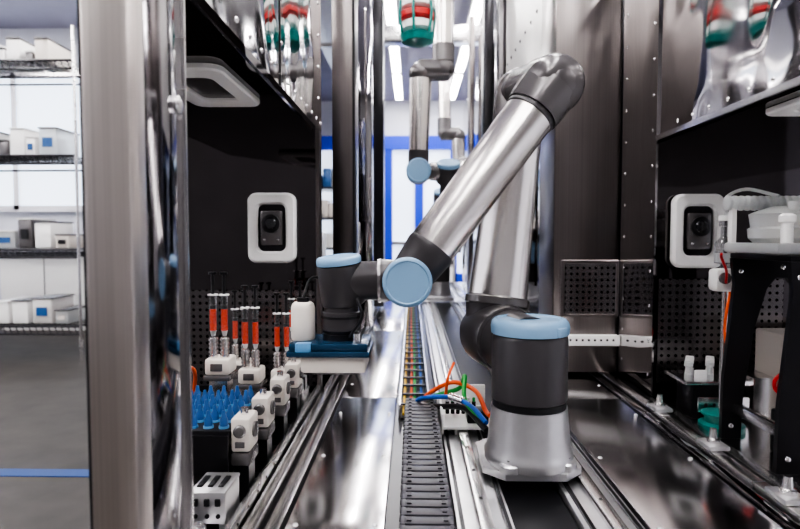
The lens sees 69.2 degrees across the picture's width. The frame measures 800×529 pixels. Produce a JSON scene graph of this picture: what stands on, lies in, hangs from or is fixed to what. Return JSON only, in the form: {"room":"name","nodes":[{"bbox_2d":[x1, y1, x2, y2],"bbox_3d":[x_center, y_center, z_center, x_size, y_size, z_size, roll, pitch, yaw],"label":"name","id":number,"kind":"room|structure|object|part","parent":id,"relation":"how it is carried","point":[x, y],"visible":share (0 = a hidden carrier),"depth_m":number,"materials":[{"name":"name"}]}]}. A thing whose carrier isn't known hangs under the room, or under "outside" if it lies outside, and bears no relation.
{"room":"robotics laboratory","nodes":[
{"label":"robotics laboratory","id":0,"kind":"room"},
{"bbox_2d":[0,28,82,299],"bbox_3d":[-3.836,-1.026,6.689,4.050,3.300,0.100,0,3,1],"label":"wall partition","id":1,"kind":"structure","parent":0,"point":[8,221],"depth_m":6.58,"materials":[{"name":"paint"}]},
{"bbox_2d":[0,69,81,211],"bbox_3d":[-3.763,-1.396,6.584,3.460,1.590,0.069,0,3,1],"label":"wall","id":2,"kind":"structure","parent":1,"relation":"in","point":[29,107],"depth_m":6.58,"materials":[{"name":"white"}]},
{"bbox_2d":[0,323,90,528],"bbox_3d":[-0.925,0.823,3.664,10.000,0.100,13.200,0,3,1],"label":"floor","id":3,"kind":"structure","parent":0,"point":[44,409],"depth_m":2.87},
{"bbox_2d":[0,25,84,361],"bbox_3d":[-3.455,-0.523,4.578,2.123,2.500,0.473,0,3,1],"label":"shelf unit","id":4,"kind":"object","parent":3,"relation":"on","point":[5,159],"visible":0.77,"depth_m":4.36,"materials":[{"name":"silver metal"}]},
{"bbox_2d":[0,37,84,323],"bbox_3d":[-3.485,-0.654,4.567,1.937,2.205,0.320,0,3,1],"label":"storage bins","id":5,"kind":"object","parent":4,"relation":"on","point":[31,232],"visible":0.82,"depth_m":4.43,"materials":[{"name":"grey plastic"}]},
{"bbox_2d":[0,250,84,329],"bbox_3d":[-3.074,0.253,6.135,2.000,0.800,0.700,0,3,1],"label":"shelf","id":6,"kind":"object","parent":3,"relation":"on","point":[19,277],"visible":0.17,"depth_m":5.84,"materials":[{"name":"grey metal"}]},
{"bbox_2d":[0,469,88,476],"bbox_3d":[-3.402,0.835,2.369,5.100,0.003,0.070,0,3,1],"label":"tape","id":7,"kind":"object","parent":3,"relation":"on","point":[3,472],"depth_m":2.32,"materials":[{"name":"blue plastic"}]},
{"bbox_2d":[77,0,152,528],"bbox_3d":[-0.281,-0.028,0.573,0.049,1.900,0.035,0,3,1],"label":"column","id":8,"kind":"structure","parent":3,"relation":"on","point":[110,32],"depth_m":0.56,"materials":[{"name":"silver metal"}]},
{"bbox_2d":[142,0,193,528],"bbox_3d":[-0.258,-0.031,0.643,0.015,1.900,0.103,0,3,1],"label":"metal post","id":9,"kind":"object","parent":3,"relation":"on","point":[164,36],"visible":1,"depth_m":0.65,"materials":[{"name":"silver metal"}]},
{"bbox_3d":[-0.258,-0.031,0.643,0.015,1.900,0.103,0,3,1],"label":"panel","id":10,"kind":"part","parent":9,"relation":"part of","materials":[{"name":"silver metal"}]},
{"bbox_2d":[185,0,322,528],"bbox_3d":[-0.459,0.015,1.237,0.431,1.750,1.050,0,3,1],"label":"tall cabinet","id":11,"kind":"object","parent":3,"relation":"on","point":[272,47],"depth_m":1.71,"materials":[{"name":"black metal"}]},
{"bbox_2d":[191,366,196,393],"bbox_3d":[-0.391,0.300,1.173,0.178,0.195,0.503,0,3,1],"label":"bundle","id":12,"kind":"object","parent":11,"relation":"in","point":[193,369],"visible":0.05,"depth_m":1.25,"materials":[{"name":"orange plastic"}]},
{"bbox_3d":[-0.290,0.402,0.837,0.037,0.055,0.100,0,3,1],"label":"slotted bracket","id":13,"kind":"part","parent":11,"relation":"part of","materials":[{"name":"silver metal"}]},
{"bbox_3d":[-0.298,0.386,0.934,0.057,0.078,0.084,0,3,1],"label":"slotted bracket","id":14,"kind":"part","parent":11,"relation":"part of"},
{"bbox_2d":[203,272,238,395],"bbox_3d":[-0.399,0.212,1.290,0.060,0.392,0.066,0,3,1],"label":"pump","id":15,"kind":"object","parent":11,"relation":"in","point":[220,370],"visible":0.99,"depth_m":1.27,"materials":[{"name":"beige plastic"}]},
{"bbox_2d":[192,385,253,475],"bbox_3d":[-0.364,0.335,1.115,0.138,0.164,0.220,0,3,1],"label":"rack","id":16,"kind":"object","parent":11,"relation":"in","point":[212,415],"visible":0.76,"depth_m":1.02,"materials":[{"name":"blue plastic"},{"name":"black plastic"},{"name":"white plastic"}]},
{"bbox_2d":[186,63,259,106],"bbox_3d":[-0.390,-0.357,1.172,0.150,0.012,0.300,0,3,1],"label":"lamp","id":17,"kind":"object","parent":11,"relation":"attached to","point":[207,84],"visible":0.75,"depth_m":1.18,"materials":[{"name":"white plastic"}]},
{"bbox_2d":[231,290,251,394],"bbox_3d":[-0.442,0.231,1.613,0.060,0.322,0.066,0,3,1],"label":"pump","id":18,"kind":"object","parent":11,"relation":"in","point":[235,346],"visible":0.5,"depth_m":1.59,"materials":[{"name":"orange plastic"}]},
{"bbox_2d":[231,406,258,501],"bbox_3d":[-0.276,0.338,1.041,0.040,0.164,0.066,0,3,1],"label":"block","id":19,"kind":"object","parent":11,"relation":"in","point":[244,425],"visible":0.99,"depth_m":1.02,"materials":[{"name":"beige plastic"}]},
{"bbox_2d":[236,285,266,395],"bbox_3d":[-0.366,0.226,1.431,0.060,0.351,0.066,0,3,1],"label":"pump","id":20,"kind":"object","parent":11,"relation":"in","point":[253,375],"visible":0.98,"depth_m":1.41,"materials":[{"name":"beige plastic"}]},
{"bbox_2d":[252,387,275,471],"bbox_3d":[-0.273,0.332,1.170,0.040,0.164,0.066,0,3,1],"label":"block","id":21,"kind":"object","parent":11,"relation":"in","point":[263,401],"visible":0.83,"depth_m":1.16,"materials":[{"name":"beige plastic"}]},
{"bbox_2d":[247,193,296,262],"bbox_3d":[-0.378,-0.108,1.704,0.142,0.206,0.038,0,3,1],"label":"camera","id":22,"kind":"object","parent":11,"relation":"attached to","point":[272,217],"visible":1,"depth_m":1.70,"materials":[{"name":"white plastic"}]},
{"bbox_3d":[-0.252,0.396,1.236,0.013,0.030,0.980,0,3,1],"label":"deck guide rail","id":23,"kind":"part","parent":11,"relation":"part of","materials":[{"name":"silver metal"}]},
{"bbox_2d":[269,293,290,387],"bbox_3d":[-0.313,0.235,1.550,0.060,0.321,0.066,0,3,1],"label":"pump","id":24,"kind":"object","parent":11,"relation":"in","point":[277,361],"visible":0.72,"depth_m":1.53,"materials":[{"name":"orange plastic"}]},
{"bbox_2d":[270,370,290,444],"bbox_3d":[-0.270,0.324,1.320,0.040,0.164,0.066,0,3,1],"label":"block","id":25,"kind":"object","parent":11,"relation":"in","point":[280,385],"visible":0.89,"depth_m":1.30,"materials":[{"name":"beige plastic"}]},
{"bbox_2d":[285,358,302,423],"bbox_3d":[-0.267,0.317,1.470,0.040,0.164,0.066,0,3,1],"label":"block","id":26,"kind":"object","parent":11,"relation":"in","point":[293,366],"visible":0.74,"depth_m":1.45,"materials":[{"name":"beige plastic"}]},
{"bbox_2d":[288,281,304,374],"bbox_3d":[-0.300,0.217,1.689,0.060,0.342,0.066,0,3,1],"label":"pump","id":27,"kind":"object","parent":11,"relation":"in","point":[291,298],"visible":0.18,"depth_m":1.67,"materials":[{"name":"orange plastic"}]},
{"bbox_2d":[300,375,308,409],"bbox_3d":[-0.269,0.351,1.585,0.028,0.085,0.080,0,3,1],"label":"valve manifold","id":28,"kind":"object","parent":11,"relation":"in","point":[304,395],"visible":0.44,"depth_m":1.56,"materials":[{"name":"silver metal"}]},
{"bbox_2d":[322,232,330,387],"bbox_3d":[-0.411,0.338,2.629,0.290,0.970,0.640,0,3,1],"label":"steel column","id":29,"kind":"structure","parent":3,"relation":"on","point":[325,377],"depth_m":2.59,"materials":[{"name":"silver metal"}]},
{"bbox_2d":[322,168,332,249],"bbox_3d":[-0.966,-0.463,8.860,0.840,1.965,0.540,0,3,1],"label":"storage bins","id":30,"kind":"object","parent":3,"relation":"on","point":[327,178],"visible":0.18,"depth_m":8.67,"materials":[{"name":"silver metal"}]},
{"bbox_2d":[431,206,454,281],"bbox_3d":[0.597,-0.164,8.534,0.400,1.400,0.515,0,3,1],"label":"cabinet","id":31,"kind":"object","parent":3,"relation":"on","point":[452,265],"visible":0.11,"depth_m":8.29,"materials":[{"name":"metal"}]},
{"bbox_2d":[242,282,799,528],"bbox_3d":[0.261,0.544,2.875,0.944,0.535,6.300,0,3,1],"label":"deck","id":32,"kind":"object","parent":3,"relation":"on","point":[342,469],"depth_m":1.21,"materials":[{"name":"grey metal"}]},
{"bbox_2d":[332,0,358,331],"bbox_3d":[-0.192,-0.671,2.030,0.079,2.057,0.128,0,3,1],"label":"steel column","id":33,"kind":"structure","parent":32,"relation":"on","point":[344,12],"depth_m":1.99,"materials":[{"name":"silver metal"}]},
{"bbox_2d":[358,0,373,326],"bbox_3d":[-0.175,-0.715,2.948,0.073,2.057,0.150,0,3,1],"label":"steel column","id":34,"kind":"structure","parent":32,"relation":"on","point":[365,7],"depth_m":2.88,"materials":[{"name":"grey metal"}]},
{"bbox_2d":[373,0,384,306],"bbox_3d":[-0.149,-0.858,3.817,0.088,2.257,0.200,0,3,1],"label":"steel column","id":35,"kind":"structure","parent":32,"relation":"on","point":[378,5],"depth_m":3.73,"materials":[{"name":"grey metal"}]},
{"bbox_2d":[399,304,428,419],"bbox_3d":[0.077,0.297,3.368,0.084,0.041,3.700,0,3,1],"label":"cable tray","id":36,"kind":"object","parent":32,"relation":"on","point":[414,378],"visible":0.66,"depth_m":2.11,"materials":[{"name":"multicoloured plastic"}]},
{"bbox_2d":[399,398,455,528],"bbox_3d":[0.041,0.405,0.874,0.085,0.062,1.267,0,3,1],"label":"chain","id":37,"kind":"object","parent":32,"relation":"on","point":[425,497],"depth_m":1.02,"materials":[{"name":"grey plastic"}]},
{"bbox_2d":[467,16,474,292],"bbox_3d":[0.528,-0.784,4.332,0.035,2.054,0.150,0,3,1],"label":"steel column","id":38,"kind":"structure","parent":32,"relation":"on","point":[471,24],"depth_m":4.25,"materials":[{"name":"silver metal"}]},
{"bbox_2d":[481,0,493,137],"bbox_3d":[0.497,-0.685,3.321,0.055,1.954,0.120,0,3,1],"label":"steel column","id":39,"kind":"structure","parent":32,"relation":"on","point":[487,52],"depth_m":3.25,"materials":[{"name":"grey metal"}]},
{"bbox_2d":[422,285,644,528],"bbox_3d":[0.279,0.331,2.764,0.300,0.033,6.100,0,3,1],"label":"rail","id":40,"kind":"object","parent":32,"relation":"on","point":[480,500],"visible":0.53,"depth_m":1.07,"materials":[{"name":"metal"}]},
{"bbox_2d":[286,53,584,481],"bbox_3d":[0.081,-0.028,1.224,0.582,0.834,0.375,0,3,1],"label":"robot arm","id":41,"kind":"object","parent":40,"relation":"on","point":[494,190],"visible":1,"depth_m":1.11},
{"bbox_2d":[423,156,466,301],"bbox_3d":[0.312,-0.263,4.091,0.415,1.022,0.360,0,3,1],"label":"robot arm","id":42,"kind":"object","parent":40,"relation":"on","point":[440,291],"visible":0.12,"depth_m":4.03,"materials":[{"name":"metal"}]},
{"bbox_2d":[438,384,489,434],"bbox_3d":[0.158,0.356,1.426,0.122,0.079,0.180,0,3,1],"label":"bracket","id":43,"kind":"object","parent":40,"relation":"on","point":[450,419],"depth_m":1.40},
{"bbox_2d":[415,362,489,433],"bbox_3d":[0.114,0.307,1.351,0.171,0.149,0.317,0,3,1],"label":"cable bundle","id":44,"kind":"object","parent":43,"relation":"attached to","point":[463,404],"depth_m":1.35,"materials":[{"name":"plastic"}]},
{"bbox_2d":[538,0,622,371],"bbox_3d":[0.617,-0.670,1.981,0.215,2.054,0.252,0,3,1],"label":"panel","id":45,"kind":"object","parent":32,"relation":"on","point":[580,157],"depth_m":1.91,"materials":[{"name":"silver metal"}]},
{"bbox_3d":[0.678,0.374,1.266,0.045,0.040,0.580,0,3,1],"label":"row of leveling feet","id":46,"kind":"part","parent":32,"relation":"part of","materials":[{"name":"silver metal"}]},
{"bbox_2d":[462,0,624,378],"bbox_3d":[1.065,-0.496,4.039,1.038,2.500,3.840,0,3,1],"label":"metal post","id":47,"kind":"object","parent":3,"relation":"on","point":[517,23],"visible":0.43,"depth_m":2.73,"materials":[{"name":"grey metal"}]},
{"bbox_2d":[618,0,799,492],"bbox_3d":[1.099,0.012,0.789,0.836,1.800,2.220,0,3,1],"label":"tall cabinet","id":48,"kind":"object","parent":3,"relation":"on","point":[701,77],"depth_m":1.63,"materials":[{"name":"black metal"}]},
{"bbox_2d":[670,194,724,267],"bbox_3d":[0.832,-0.093,1.612,0.142,0.206,0.038,0,3,1],"label":"camera","id":49,"kind":"object","parent":48,"relation":"attached to","point":[696,232],"visible":0.98,"depth_m":1.61,"materials":[{"name":"white plastic"}]},
{"bbox_2d":[664,356,775,418],"bbox_3d":[0.847,0.323,1.542,0.230,0.146,0.137,0,3,1],"label":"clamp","id":50,"kind":"object","parent":48,"relation":"in","point":[696,390],"visible":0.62,"depth_m":1.49,"materials":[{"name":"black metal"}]},
{"bbox_2d":[698,215,745,433],"bbox_3d":[0.789,0.142,1.412,0.104,0.520,0.104,0,3,1],"label":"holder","id":51,"kind":"object","parent":48,"relation":"in","point":[716,275],"visible":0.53,"depth_m":1.40,"materials":[{"name":"white plastic"}]},
{"bbox_3d":[0.700,0.433,0.677,0.028,0.019,1.940,0,3,1],"label":"bench edge strip","id":52,"kind":"part","parent":48,"relation":"part of","materials":[{"name":"metal"}]},
{"bbox_2d":[718,253,799,474],"bbox_3d":[0.863,0.194,1.240,0.235,0.432,0.221,0,3,1],"label":"stand","id":53,"kind":"object","parent":48,"relation":"on","point":[752,274],"visible":1,"depth_m":1.33,"materials":[{"name":"black metal"}]},
{"bbox_2d":[723,196,799,254],"bbox_3d":[0.851,-0.087,1.232,0.230,0.129,0.204,0,3,1],"label":"vessel","id":54,"kind":"object","parent":53,"relation":"on","point":[774,228],"visible":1,"depth_m":1.22,"materials":[{"name":"white plastic"}]},
{"bbox_2d":[720,188,779,342],"bbox_3d":[0.806,0.067,1.362,0.118,0.495,0.086,1,3,17],"label":"bundle","id":55,"kind":"object","parent":54,"relation":"attached to","point":[740,189],"visible":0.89,"depth_m":1.36,"materials":[{"name":"white plastic"}]},
{"bbox_2d":[755,328,784,395],"bbox_3d":[1.081,0.287,1.509,0.220,0.220,0.170,0,3,1],"label":"control box","id":56,"kind":"object","parent":48,"relation":"on","point":[769,341],"visible":0.28,"depth_m":1.53,"materials":[{"name":"beige plastic"}]},
{"bbox_3d":[0.850,0.320,1.221,0.088,0.182,0.097,0,3,1],"label":"red tubing coil","id":57,"kind":"part","parent":48,"relation":"part of","materials":[{"name":"red plastic"}]},
{"bbox_2d":[765,97,799,116],"bbox_3d":[0.823,-0.310,1.089,0.140,0.012,0.260,0,3,1],"label":"lamp","id":58,"kind":"object","parent":48,"relation":"attached to","point":[791,107],"visible":1,"depth_m":1.17,"materials":[{"name":"white plastic"}]},
{"bbox_2d":[793,482,799,490],"bbox_3d":[0.776,0.409,1.025,0.090,0.024,0.120,0,3,1],"label":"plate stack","id":59,"kind":"object","parent":48,"relation":"in","point":[796,484],"visible":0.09,"depth_m":1.07,"materials":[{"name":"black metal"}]},
{"bbox_2d":[0,0,481,100],"bbox_3d":[-0.925,-2.573,3.499,10.000,0.100,13.200,0,3,1],"label":"ceiling","id":60,"kind":"structure","parent":0,"point":[14,14],"depth_m":6.44,"materials":[{"name":"paint"}]},
{"bbox_2d":[385,0,397,24],"bbox_3d":[-0.101,-2.594,5.609,0.130,0.062,1.450,0,3,1],"label":"ceiling light","id":61,"kind":"object","parent":60,"relation":"attached to","point":[391,14],"depth_m":5.96,"materials":[{"name":"white"}]},
{"bbox_2d":[389,47,400,72],"bbox_3d":[-0.064,-2.681,7.407,0.130,0.062,1.450,0,3,1],"label":"ceiling light","id":62,"kind":"object","parent":60,"relation":"attached to","point":[395,59],"depth_m":7.51,"materials":[{"name":"white plastic"}]},
{"bbox_2d":[392,72,402,99],"bbox_3d":[-0.030,-2.759,9.004,0.130,0.062,1.450,0,3,1],"label":"ceiling light","id":63,"kind":"object","parent":60,"relation":"attached to","point":[397,77],"depth_m":8.81,"materials":[{"name":"white"}]},
{"bbox_2d":[385,24,481,46],"bbox_3d":[0.308,-2.276,5.110,1.100,0.650,0.160,0,3,1],"label":"overhead beam","id":64,"kind":"structure","parent":60,"relation":"attached to","point":[392,32],"depth_m":5.05,"materials":[{"name":"silver metal"}]},
{"bbox_2d":[433,43,465,202],"bbox_3d":[0.439,-1.169,5.107,0.294,1.560,0.300,0,3,1],"label":"robot arm","id":65,"kind":"object","parent":64,"relation":"hanging from","point":[445,132],"visible":0.41,"depth_m":4.99,"materials":[{"name":"metal"}]},
{"bbox_2d":[451,71,462,98],"bbox_3d":[0.849,-2.758,8.986,0.130,0.062,1.450,0,3,1],"label":"ceiling light","id":66,"kind":"object","parent":60,"relation":"attached to","point":[457,76],"depth_m":8.69,"materials":[{"name":"white plastic"}]},
{"bbox_2d":[455,46,467,71],"bbox_3d":[0.816,-2.681,7.388,0.130,0.062,1.450,0,3,1],"label":"ceiling light","id":67,"kind":"object","parent":60,"relation":"attached to","point":[462,58],"depth_m":7.55,"materials":[{"name":"white plastic"}]},
{"bbox_2d":[467,0,481,23],"bbox_3d":[0.779,-2.593,5.591,0.130,0.062,1.450,0,3,1],"label":"ceiling light","id":68,"kind":"object","parent":60,"relation":"attached to","point":[475,10],"depth_m":5.91,"materials":[{"name":"white"}]},
{"bbox_3d":[0.255,-2.031,2.540,1.100,0.890,0.080,0,3,1],"label":"overhead beam","id":69,"kind":"structure","parent":60,"relation":"attached to","visible":0},
{"bbox_2d":[398,0,435,47],"bbox_3d":[0.078,-1.287,2.580,0.180,0.620,0.180,0,3,1],"label":"lantern","id":70,"kind":"object","parent":69,"relation":"hanging from","point":[416,17],"visible":1,"depth_m":2.54,"materials":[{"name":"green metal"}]},
{"bbox_2d":[321,0,331,69],"bbox_3d":[-0.647,-2.436,6.054,0.390,0.420,7.300,0,3,1],"label":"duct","id":71,"kind":"object","parent":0,"point":[326,5],"depth_m":5.47,"materials":[{"name":"silver metal"}]},
{"bbox_2d":[321,101,465,259],"bbox_3d":[-0.787,-1.197,10.223,10.000,3.300,0.100,0,3,1],"label":"wall","id":72,"kind":"structure","parent":0,"point":[396,112],"depth_m":10.09,"materials":[{"name":"paint"}]},
{"bbox_2d":[321,150,461,272],"bbox_3d":[0.012,-0.919,10.161,4.680,2.150,0.013,0,3,1],"label":"window","id":73,"kind":"structure","parent":72,"relation":"in","point":[403,189],"depth_m":10.14,"materials":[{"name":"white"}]},
{"bbox_2d":[321,136,463,281],"bbox_3d":[0.010,-0.881,10.101,4.920,2.680,0.100,0,3,1],"label":"door frame","id":74,"kind":"structure","parent":72,"relation":"in","point":[391,142],"depth_m":10.04,"materials":[{"name":"blue paint"}]},
{"bbox_3d":[0.268,-2.181,3.173,1.100,0.650,0.160,0,3,1],"label":"overhead beam","id":75,"kind":"structure","parent":0,"visible":0},
{"bbox_2d":[406,0,460,199],"bbox_3d":[0.181,-1.075,3.175,0.294,1.560,0.299,0,3,1],"label":"robot arm","id":76,"kind":"object","parent":75,"relation":"hanging from","point":[441,67],"visible":0.87,"depth_m":3.07,"materials":[{"name":"metal"}]}
]}

